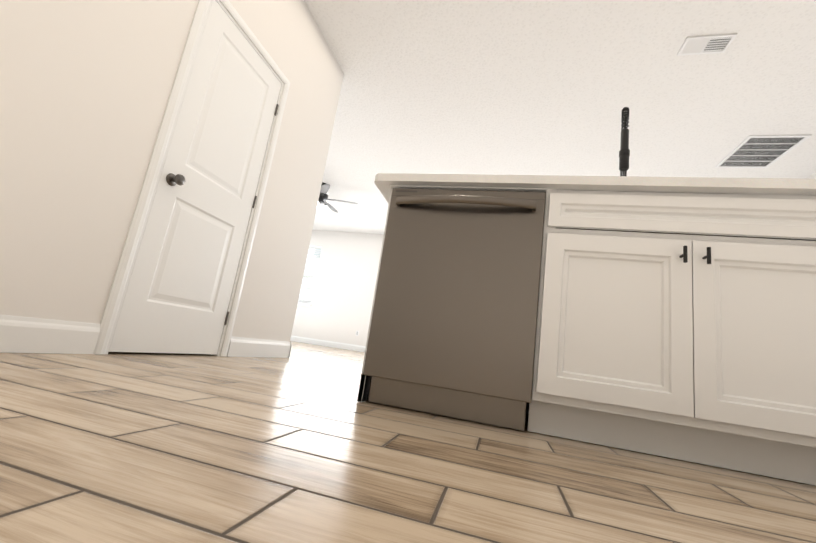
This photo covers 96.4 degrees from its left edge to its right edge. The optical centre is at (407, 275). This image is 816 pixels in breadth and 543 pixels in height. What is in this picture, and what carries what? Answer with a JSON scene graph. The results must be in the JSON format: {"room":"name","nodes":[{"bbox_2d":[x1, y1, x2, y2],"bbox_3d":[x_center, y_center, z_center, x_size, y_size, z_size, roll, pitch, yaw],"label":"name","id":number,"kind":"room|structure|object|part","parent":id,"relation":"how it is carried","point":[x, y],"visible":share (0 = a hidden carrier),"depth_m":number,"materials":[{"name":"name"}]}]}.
{"room":"kitchen","nodes":[
{"label":"kitchen","id":0,"kind":"room"},
{"bbox_2d":[0,0,343,355],"bbox_3d":[-1.600,-1.311,0.753,0.150,2.840,5.700,5,-12,15],"label":"wall","id":1,"kind":"structure","parent":0,"point":[85,88],"depth_m":1.64,"materials":[{"name":"white paint"}]},
{"bbox_2d":[0,314,100,353],"bbox_3d":[-1.876,-0.148,-0.192,0.014,0.135,3.903,5,-12,15],"label":"baseboard","id":2,"kind":"structure","parent":1,"relation":"attached to","point":[19,334],"depth_m":1.46,"materials":[{"name":"white wood"}]},
{"bbox_2d":[93,0,289,356],"bbox_3d":[-1.217,-0.580,2.261,0.220,2.117,0.854,5,-12,15],"label":"pantry door","id":3,"kind":"structure","parent":1,"relation":"in","point":[174,284],"depth_m":2.15,"materials":[{"name":"white wood"}]},
{"bbox_2d":[227,336,291,357],"bbox_3d":[-1.121,0.562,2.805,0.014,0.135,0.733,5,-12,15],"label":"baseboard","id":4,"kind":"structure","parent":1,"relation":"attached to","point":[238,346],"depth_m":2.74,"materials":[{"name":"white wood"}]},
{"bbox_2d":[291,230,383,346],"bbox_3d":[0.771,0.543,8.287,9.370,2.840,0.200,5,-12,15],"label":"wall","id":5,"kind":"structure","parent":0,"point":[339,309],"depth_m":8.84,"materials":[{"name":"white paint"}]},
{"bbox_2d":[297,302,311,306],"bbox_3d":[-2.820,0.714,9.083,0.990,0.085,0.140,5,-12,15],"label":"window sill","id":6,"kind":"structure","parent":5,"relation":"attached to","point":[304,304],"depth_m":8.95,"materials":[{"name":"white"}]},
{"bbox_2d":[298,247,321,302],"bbox_3d":[-2.684,-0.027,9.335,0.920,1.490,0.070,5,-12,15],"label":"window","id":7,"kind":"structure","parent":5,"relation":"in","point":[304,300],"depth_m":9.20,"materials":[{"name":"white plastic"}]},
{"bbox_2d":[298,245,321,303],"bbox_3d":[-2.707,-0.049,9.246,0.908,1.480,0.056,5,-12,15],"label":"window blind","id":8,"kind":"object","parent":7,"relation":"attached to","point":[314,247],"visible":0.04,"depth_m":9.19,"materials":[{"name":"white plastic"}]},
{"bbox_2d":[291,335,365,351],"bbox_3d":[0.643,1.839,7.899,9.150,0.135,0.014,5,-12,15],"label":"baseboard","id":9,"kind":"structure","parent":5,"relation":"attached to","point":[347,346],"depth_m":8.57,"materials":[{"name":"white wood"}]},
{"bbox_2d":[0,341,815,542],"bbox_3d":[-0.654,0.761,2.854,9.520,0.100,11.050,5,-12,15],"label":"floor","id":10,"kind":"structure","parent":0,"point":[301,444],"depth_m":0.68,"materials":[{"name":"brown wood"}]},
{"bbox_2d":[357,171,815,485],"bbox_3d":[0.920,0.210,1.497,2.102,0.878,0.840,5,-12,15],"label":"kitchen island","id":11,"kind":"object","parent":10,"relation":"on","point":[672,317],"depth_m":1.23,"materials":[{"name":"white wood"}]},
{"bbox_3d":[-0.172,0.434,1.409,0.019,0.103,0.040,5,-12,15],"label":"leg","id":12,"kind":"part","parent":11,"relation":"part of","materials":[{"name":"black metal"}]},
{"bbox_2d":[363,188,545,431],"bbox_3d":[0.223,0.138,1.576,0.596,0.853,0.627,5,-12,15],"label":"dishwasher","id":13,"kind":"object","parent":11,"relation":"in","point":[455,331],"depth_m":1.33,"materials":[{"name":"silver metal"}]},
{"bbox_3d":[0.680,0.139,1.210,0.446,0.555,0.019,5,-12,15],"label":"door","id":14,"kind":"part","parent":11,"relation":"part of","materials":[{"name":"white wood"}]},
{"bbox_2d":[619,107,629,170],"bbox_3d":[1.071,-0.515,1.758,0.165,0.603,0.294,5,-12,15],"label":"faucet","id":15,"kind":"object","parent":11,"relation":"on","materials":[{"name":"black metal"}]},
{"bbox_3d":[1.111,0.177,1.092,0.446,0.555,0.019,5,-12,15],"label":"door","id":16,"kind":"part","parent":11,"relation":"part of","materials":[{"name":"white wood"}]},
{"bbox_2d":[304,0,815,233],"bbox_3d":[-0.243,-2.093,3.427,9.520,0.100,11.050,5,-12,15],"label":"ceiling","id":17,"kind":"structure","parent":0,"point":[520,87],"depth_m":3.47,"materials":[{"name":"paint"}]},
{"bbox_2d":[317,182,357,212],"bbox_3d":[-1.519,-1.355,6.464,1.268,0.504,1.208,5,-12,15],"label":"ceiling fan","id":18,"kind":"object","parent":17,"relation":"hanging from","point":[323,195],"visible":0.56,"depth_m":6.37,"materials":[{"name":"black"}]},
{"bbox_3d":[-1.519,-1.433,6.441,0.480,0.362,0.456,5,-12,15],"label":"motor","id":19,"kind":"part","parent":18,"relation":"part of","materials":[{"name":"black metal"}]},
{"bbox_2d":[677,33,736,55],"bbox_3d":[2.313,-1.785,2.832,0.320,0.016,0.170,5,-12,15],"label":"ceiling vent","id":20,"kind":"object","parent":17,"relation":"in","point":[707,44],"visible":1,"depth_m":2.83,"materials":[{"name":"white plastic"}]},
{"bbox_2d":[715,135,811,167],"bbox_3d":[3.831,-1.337,3.983,0.510,0.012,0.640,5,-12,15],"label":"ceiling vent","id":21,"kind":"object","parent":17,"relation":"in","point":[758,151],"visible":1,"depth_m":3.95,"materials":[{"name":"white plastic"}]},
{"bbox_2d":[805,172,815,178],"bbox_3d":[4.054,-0.265,1.911,0.150,2.840,11.050,5,-12,15],"label":"wall","id":22,"kind":"structure","parent":0,"point":[813,176],"depth_m":4.22,"materials":[{"name":"white paint"}]},
{"bbox_3d":[-3.547,1.882,10.381,44.000,0.090,42.000,5,-12,15],"label":"ground","id":23,"kind":"structure","parent":0,"visible":0},
{"bbox_2d":[299,249,320,300],"bbox_3d":[-2.466,-2.036,9.635,33.000,7.532,27.350,5,-12,15],"label":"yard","id":24,"kind":"structure","parent":23,"relation":"on","point":[309,277],"depth_m":17.27,"materials":[{"name":"white"}]}
]}

